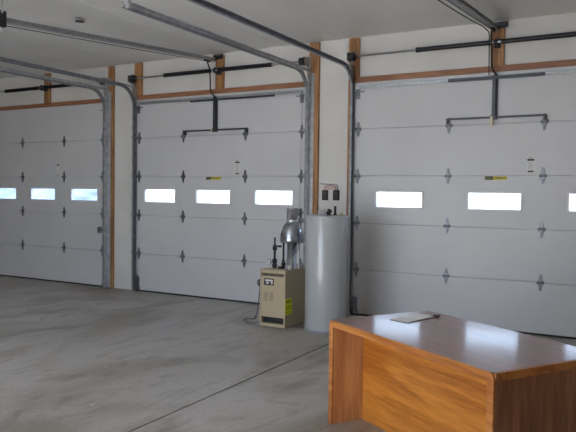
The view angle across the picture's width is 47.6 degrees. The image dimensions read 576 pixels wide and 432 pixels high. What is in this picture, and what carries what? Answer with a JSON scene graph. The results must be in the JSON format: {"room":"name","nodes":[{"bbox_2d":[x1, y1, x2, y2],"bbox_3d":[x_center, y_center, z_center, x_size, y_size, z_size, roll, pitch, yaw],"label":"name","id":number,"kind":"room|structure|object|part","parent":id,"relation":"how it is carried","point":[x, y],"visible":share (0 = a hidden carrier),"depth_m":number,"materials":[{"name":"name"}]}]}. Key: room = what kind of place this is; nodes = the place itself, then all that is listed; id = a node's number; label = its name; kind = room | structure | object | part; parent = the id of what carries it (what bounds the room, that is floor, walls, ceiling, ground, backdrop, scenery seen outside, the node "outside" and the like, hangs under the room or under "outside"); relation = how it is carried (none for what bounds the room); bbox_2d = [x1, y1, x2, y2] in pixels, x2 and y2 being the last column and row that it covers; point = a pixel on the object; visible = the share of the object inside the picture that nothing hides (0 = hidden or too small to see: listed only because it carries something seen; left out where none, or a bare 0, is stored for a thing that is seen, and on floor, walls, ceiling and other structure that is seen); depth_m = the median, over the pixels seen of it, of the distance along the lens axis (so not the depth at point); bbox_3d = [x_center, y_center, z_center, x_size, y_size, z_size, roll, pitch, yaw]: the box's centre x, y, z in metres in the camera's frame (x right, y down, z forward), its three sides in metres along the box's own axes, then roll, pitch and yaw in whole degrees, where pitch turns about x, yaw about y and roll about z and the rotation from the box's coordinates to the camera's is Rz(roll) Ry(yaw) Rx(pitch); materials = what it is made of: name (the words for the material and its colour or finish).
{"room":"garage","nodes":[
{"label":"garage","id":0,"kind":"room"},
{"bbox_2d":[0,276,575,431],"bbox_3d":[-2.575,1.432,5.080,15.800,0.100,10.050,2,2,29],"label":"floor","id":1,"kind":"structure","parent":0,"point":[162,355],"depth_m":6.03,"materials":[{"name":"concrete"}]},
{"bbox_2d":[130,344,327,431],"bbox_3d":[-1.162,1.440,4.125,0.018,0.008,9.780,2,2,29],"label":"joint","id":2,"kind":"object","parent":1,"relation":"on","point":[327,344],"depth_m":5.21,"materials":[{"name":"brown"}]},
{"bbox_2d":[243,288,259,323],"bbox_3d":[-0.440,1.077,8.062,0.141,0.460,0.412,0,2,-27],"label":"cable","id":3,"kind":"object","parent":1,"relation":"on","point":[259,288],"visible":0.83,"depth_m":8.04,"materials":[{"name":"grey plastic"}]},
{"bbox_2d":[257,208,304,328],"bbox_3d":[-0.085,0.604,7.930,0.525,1.403,0.509,2,2,29],"label":"boiler","id":4,"kind":"object","parent":1,"relation":"on","point":[282,287],"visible":0.99,"depth_m":7.78,"materials":[{"name":"beige metal"}]},
{"bbox_2d":[265,292,271,300],"bbox_3d":[-0.231,0.953,7.736,0.136,0.102,0.004,2,2,29],"label":"vent","id":5,"kind":"object","parent":4,"relation":"attached to","point":[268,295],"depth_m":7.74,"materials":[{"name":"beige metal"}]},
{"bbox_3d":[-0.178,0.921,7.718,0.303,0.549,0.020,2,2,29],"label":"panel","id":6,"kind":"part","parent":4,"relation":"part of","materials":[{"name":"beige metal"}]},
{"bbox_2d":[280,222,303,242],"bbox_3d":[0.047,0.188,7.902,0.290,0.262,0.290,2,2,29],"label":"hood","id":7,"kind":"object","parent":4,"relation":"attached to","point":[291,232],"depth_m":7.80,"materials":[{"name":"metal"}]},
{"bbox_2d":[304,206,347,333],"bbox_3d":[0.445,0.609,7.636,0.494,1.450,0.494,0,2,-28],"label":"water heater","id":8,"kind":"object","parent":1,"relation":"on","point":[326,232],"visible":0.91,"depth_m":7.43,"materials":[{"name":"grey metal"}]},
{"bbox_2d":[328,310,575,431],"bbox_3d":[1.030,1.101,4.083,0.886,0.720,1.512,0,2,-28],"label":"office desk","id":9,"kind":"object","parent":1,"relation":"on","point":[444,373],"visible":0.95,"depth_m":3.92,"materials":[{"name":"brown wood"}]},
{"bbox_3d":[0.666,1.098,4.718,0.818,0.674,0.041,0,2,-28],"label":"panel","id":10,"kind":"part","parent":9,"relation":"part of","materials":[{"name":"brown wood"}]},
{"bbox_2d":[390,313,439,322],"bbox_3d":[0.899,0.714,4.600,0.368,0.014,0.185,-1,3,-45],"label":"booklet","id":11,"kind":"object","parent":9,"relation":"on","point":[416,317],"visible":1,"depth_m":4.60,"materials":[{"name":"grey paper"}]},
{"bbox_3d":[0.878,1.123,4.002,0.022,0.677,1.421,0,2,-28],"label":"modesty panel","id":12,"kind":"part","parent":9,"relation":"part of","materials":[{"name":"brown wood"}]},
{"bbox_3d":[1.362,1.150,3.434,0.818,0.674,0.039,0,2,-28],"label":"panel","id":13,"kind":"part","parent":9,"relation":"part of","materials":[{"name":"brown wood"}]},
{"bbox_2d":[0,12,575,289],"bbox_3d":[-0.137,-0.552,9.283,15.800,3.645,0.145,2,2,29],"label":"wall","id":14,"kind":"structure","parent":0,"point":[333,127],"depth_m":8.81,"materials":[{"name":"white paint"}]},
{"bbox_2d":[44,73,50,102],"bbox_3d":[-4.201,-2.231,11.431,0.140,0.511,0.043,2,2,29],"label":"lumber","id":15,"kind":"object","parent":14,"relation":"attached to","point":[47,95],"visible":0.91,"depth_m":11.40,"materials":[{"name":"brown wood"}]},
{"bbox_2d":[0,77,110,98],"bbox_3d":[-4.333,-0.626,11.424,3.205,3.345,0.172,2,2,29],"label":"shaft","id":16,"kind":"object","parent":15,"relation":"attached to","point":[45,88],"visible":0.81,"depth_m":11.26,"materials":[{"name":"black metal"}]},
{"bbox_2d":[0,99,101,110],"bbox_3d":[-4.271,-1.941,11.478,3.088,0.070,0.043,2,2,29],"label":"lumber","id":17,"kind":"object","parent":14,"relation":"attached to","point":[91,101],"visible":1,"depth_m":11.35,"materials":[{"name":"brown wood"}]},
{"bbox_2d":[0,103,102,286],"bbox_3d":[-4.310,-0.380,11.478,3.108,3.041,0.143,2,2,29],"label":"door","id":18,"kind":"structure","parent":14,"relation":"in","point":[59,148],"depth_m":11.39,"materials":[{"name":"white paint"}]},
{"bbox_2d":[107,66,114,287],"bbox_3d":[-2.905,-0.630,10.739,0.115,3.631,0.043,2,2,29],"label":"lumber","id":19,"kind":"object","parent":14,"relation":"attached to","point":[111,69],"visible":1,"depth_m":10.71,"materials":[{"name":"brown wood"}]},
{"bbox_2d":[0,67,110,287],"bbox_3d":[-3.794,-0.603,9.222,0.083,3.632,3.470,2,2,30],"label":"door track","id":20,"kind":"object","parent":19,"relation":"attached to","point":[106,103],"visible":1,"depth_m":10.67,"materials":[{"name":"grey metal"}]},
{"bbox_3d":[-3.806,-1.856,9.171,0.028,0.354,3.407,2,2,29],"label":"curved rail","id":21,"kind":"part","parent":20,"relation":"part of","materials":[{"name":"grey metal"}]},
{"bbox_3d":[-3.001,-0.272,10.684,0.028,2.893,0.054,2,2,29],"label":"vertical rail","id":22,"kind":"part","parent":20,"relation":"part of","materials":[{"name":"grey metal"}]},
{"bbox_2d":[135,63,142,95],"bbox_3d":[-2.372,-2.174,10.396,0.145,0.508,0.043,2,2,29],"label":"lumber","id":23,"kind":"object","parent":14,"relation":"attached to","point":[138,66],"visible":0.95,"depth_m":10.37,"materials":[{"name":"brown wood"}]},
{"bbox_2d":[131,87,304,303],"bbox_3d":[-1.104,-0.278,9.666,3.135,3.041,0.143,2,2,29],"label":"door","id":24,"kind":"structure","parent":14,"relation":"in","point":[243,144],"depth_m":9.67,"materials":[{"name":"white paint"}]},
{"bbox_2d":[215,55,224,88],"bbox_3d":[-0.999,-2.116,9.621,0.140,0.486,0.043,2,2,29],"label":"lumber","id":25,"kind":"object","parent":14,"relation":"attached to","point":[220,63],"visible":0.83,"depth_m":9.60,"materials":[{"name":"brown wood"}]},
{"bbox_2d":[127,57,310,222],"bbox_3d":[-1.141,-0.525,9.620,3.207,3.345,0.172,2,2,29],"label":"shaft","id":26,"kind":"object","parent":25,"relation":"attached to","point":[304,61],"visible":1,"depth_m":9.40,"materials":[{"name":"black metal"}]},
{"bbox_3d":[0.257,-2.078,8.795,0.050,0.150,0.135,2,2,29],"label":"bearing plate","id":27,"kind":"part","parent":26,"relation":"part of","materials":[{"name":"metal"}]},
{"bbox_2d":[137,81,307,99],"bbox_3d":[-1.064,-1.839,9.665,3.158,0.070,0.043,2,2,29],"label":"lumber","id":28,"kind":"object","parent":14,"relation":"attached to","point":[295,84],"visible":0.91,"depth_m":9.56,"materials":[{"name":"brown wood"}]},
{"bbox_2d":[309,42,320,213],"bbox_3d":[0.344,-0.526,8.899,0.145,3.631,0.050,2,2,29],"label":"lumber","id":29,"kind":"object","parent":14,"relation":"attached to","point":[315,59],"visible":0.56,"depth_m":8.84,"materials":[{"name":"brown wood"}]},
{"bbox_2d":[122,0,314,266],"bbox_3d":[-0.579,-0.498,7.342,0.083,3.632,3.580,2,2,30],"label":"door track","id":30,"kind":"object","parent":29,"relation":"attached to","point":[128,5],"visible":0.94,"depth_m":8.64,"materials":[{"name":"grey metal"}]},
{"bbox_3d":[-0.591,-1.752,7.291,0.028,0.354,3.517,2,2,29],"label":"curved rail","id":31,"kind":"part","parent":30,"relation":"part of","materials":[{"name":"grey metal"}]},
{"bbox_3d":[0.241,-0.169,8.852,0.028,2.893,0.054,2,2,29],"label":"vertical rail","id":32,"kind":"part","parent":30,"relation":"part of","materials":[{"name":"grey metal"}]},
{"bbox_2d":[322,190,327,199],"bbox_3d":[0.497,-0.281,8.824,0.080,0.136,0.041,2,2,29],"label":"switch","id":33,"kind":"object","parent":14,"relation":"attached to","point":[324,192],"visible":1,"depth_m":8.80,"materials":[{"name":"black plastic"}]},
{"bbox_2d":[325,186,335,189],"bbox_3d":[0.575,-0.379,8.798,0.165,0.052,0.006,2,2,29],"label":"plate","id":34,"kind":"object","parent":14,"relation":"attached to","point":[326,187],"visible":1,"depth_m":8.80,"materials":[{"name":"grey plastic"}]},
{"bbox_2d":[333,190,339,199],"bbox_3d":[0.643,-0.277,8.742,0.085,0.136,0.041,2,2,29],"label":"switch","id":35,"kind":"object","parent":14,"relation":"attached to","point":[335,192],"visible":1,"depth_m":8.72,"materials":[{"name":"black plastic"}]},
{"bbox_2d":[346,78,349,313],"bbox_3d":[0.809,-0.258,8.643,0.057,3.123,0.050,2,2,29],"label":"lumber","id":36,"kind":"object","parent":14,"relation":"attached to","point":[348,78],"visible":0.28,"depth_m":8.61,"materials":[{"name":"brown wood"}]},
{"bbox_2d":[187,0,353,314],"bbox_3d":[-0.080,-0.479,6.951,0.080,3.632,3.770,2,2,29],"label":"door track","id":37,"kind":"object","parent":36,"relation":"attached to","point":[203,3],"visible":1,"depth_m":8.25,"materials":[{"name":"grey metal"}]},
{"bbox_3d":[-0.063,-1.731,6.883,0.028,0.354,3.707,2,2,29],"label":"curved rail","id":38,"kind":"part","parent":37,"relation":"part of","materials":[{"name":"grey metal"}]},
{"bbox_3d":[0.816,-0.151,8.527,0.028,2.893,0.054,2,2,29],"label":"vertical rail","id":39,"kind":"part","parent":37,"relation":"part of","materials":[{"name":"grey metal"}]},
{"bbox_2d":[349,38,359,77],"bbox_3d":[0.871,-2.071,8.564,0.142,0.508,0.043,2,2,29],"label":"lumber","id":40,"kind":"object","parent":14,"relation":"attached to","point":[354,43],"visible":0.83,"depth_m":8.53,"materials":[{"name":"brown wood"}]},
{"bbox_2d":[349,66,575,338],"bbox_3d":[2.418,-0.166,7.675,3.686,3.041,0.143,2,2,29],"label":"door","id":41,"kind":"structure","parent":14,"relation":"in","point":[445,139],"depth_m":7.83,"materials":[{"name":"white paint"}]},
{"bbox_2d":[485,176,504,179],"bbox_3d":[2.433,-0.445,7.683,0.233,0.040,0.002,2,2,29],"label":"print","id":42,"kind":"object","parent":41,"relation":"attached to","point":[486,177],"depth_m":7.68,"materials":[{"name":"yellow paper"}]},
{"bbox_2d":[354,59,575,82],"bbox_3d":[2.438,-1.727,7.686,3.750,0.070,0.043,2,2,29],"label":"lumber","id":43,"kind":"object","parent":14,"relation":"attached to","point":[561,63],"visible":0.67,"depth_m":7.82,"materials":[{"name":"brown wood"}]},
{"bbox_2d":[492,28,504,65],"bbox_3d":[2.464,-1.994,7.664,0.140,0.461,0.043,2,2,29],"label":"lumber","id":44,"kind":"object","parent":14,"relation":"attached to","point":[498,53],"visible":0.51,"depth_m":7.64,"materials":[{"name":"brown wood"}]},
{"bbox_2d":[347,32,575,307],"bbox_3d":[2.393,-0.412,7.622,3.785,3.345,0.172,2,2,29],"label":"shaft","id":45,"kind":"object","parent":44,"relation":"attached to","point":[351,57],"visible":1,"depth_m":7.69,"materials":[{"name":"black metal"}]},
{"bbox_3d":[-2.441,-0.361,10.484,0.038,3.123,0.043,2,2,29],"label":"lumber","id":46,"kind":"object","parent":14,"relation":"attached to","visible":0},
{"bbox_2d":[0,57,136,290],"bbox_3d":[-3.268,-0.586,8.925,0.080,3.632,3.470,2,2,29],"label":"door track","id":47,"kind":"object","parent":46,"relation":"attached to","point":[133,94],"visible":1,"depth_m":10.32,"materials":[{"name":"grey metal"}]},
{"bbox_3d":[-3.251,-1.838,8.857,0.028,0.354,3.407,2,2,29],"label":"curved rail","id":48,"kind":"part","parent":47,"relation":"part of","materials":[{"name":"grey metal"}]},
{"bbox_3d":[-2.446,-0.254,10.370,0.028,2.893,0.054,2,2,29],"label":"vertical rail","id":49,"kind":"part","parent":47,"relation":"part of","materials":[{"name":"grey metal"}]},
{"bbox_2d":[0,0,575,78],"bbox_3d":[-2.540,-2.297,4.933,15.800,0.086,10.000,2,2,29],"label":"ceiling","id":50,"kind":"structure","parent":0,"point":[304,21],"depth_m":7.87,"materials":[{"name":"white paint"}]},
{"bbox_2d":[75,17,83,22],"bbox_3d":[-2.483,-2.334,7.796,0.112,0.044,0.112,2,2,29],"label":"junction box","id":51,"kind":"object","parent":50,"relation":"attached to","point":[77,19],"visible":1,"depth_m":7.76,"materials":[{"name":"grey metal"}]},
{"bbox_2d":[0,0,222,96],"bbox_3d":[-2.038,-2.022,7.869,0.294,0.658,4.030,2,2,29],"label":"garage door opener","id":52,"kind":"object","parent":50,"relation":"hanging from","point":[4,20],"visible":1,"depth_m":7.55,"materials":[{"name":"metal"}]},
{"bbox_3d":[-1.969,-2.069,8.012,0.009,0.279,3.531,2,2,29],"label":"drive chain","id":53,"kind":"part","parent":52,"relation":"part of","materials":[{"name":"black plastic"}]},
{"bbox_3d":[-1.958,-2.113,8.005,0.060,0.319,3.630,2,2,29],"label":"rail","id":54,"kind":"part","parent":52,"relation":"part of","materials":[{"name":"metal"}]},
{"bbox_3d":[-1.130,-1.989,9.540,0.162,0.502,0.058,-1,3,-42],"label":"door arm","id":55,"kind":"part","parent":52,"relation":"part of","materials":[{"name":"black"}]},
{"bbox_2d":[447,0,507,75],"bbox_3d":[1.460,-1.911,5.892,0.294,0.658,4.030,2,2,29],"label":"garage door opener","id":56,"kind":"object","parent":50,"relation":"hanging from","point":[462,5],"visible":1,"depth_m":6.96,"materials":[{"name":"metal"}]},
{"bbox_2d":[438,0,489,74],"bbox_3d":[1.732,-1.867,6.523,0.017,0.506,2.554,2,2,29],"label":"power cord","id":57,"kind":"object","parent":56,"relation":"hanging from","point":[438,0],"visible":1,"depth_m":7.01,"materials":[{"name":"black plastic"}]},
{"bbox_3d":[1.529,-1.958,6.035,0.009,0.279,3.531,2,2,29],"label":"drive chain","id":58,"kind":"part","parent":56,"relation":"part of","materials":[{"name":"black plastic"}]},
{"bbox_3d":[1.531,-2.002,6.033,0.080,0.319,3.630,2,2,29],"label":"rail","id":59,"kind":"part","parent":56,"relation":"part of","materials":[{"name":"metal"}]},
{"bbox_3d":[2.368,-1.878,7.562,0.162,0.502,0.058,-1,3,-42],"label":"door arm","id":60,"kind":"part","parent":56,"relation":"part of","materials":[{"name":"black metal"}]},
{"label":"outside","id":61,"kind":"structure","parent":0,"visible":0},
{"bbox_2d":[147,195,575,210],"bbox_3d":[-11.584,-3.277,141.975,280.000,0.100,380.000,2,2,29],"label":"ground","id":62,"kind":"structure","parent":61,"point":[381,202],"depth_m":146.00,"materials":[{"name":"white"}]},
{"bbox_2d":[0,188,96,199],"bbox_3d":[-74.463,-7.898,149.859,142.546,7.160,51.960,2,2,29],"label":"sky","id":63,"kind":"structure","parent":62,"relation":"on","point":[9,193],"depth_m":105.49,"materials":[{"name":"blue"}]}
]}

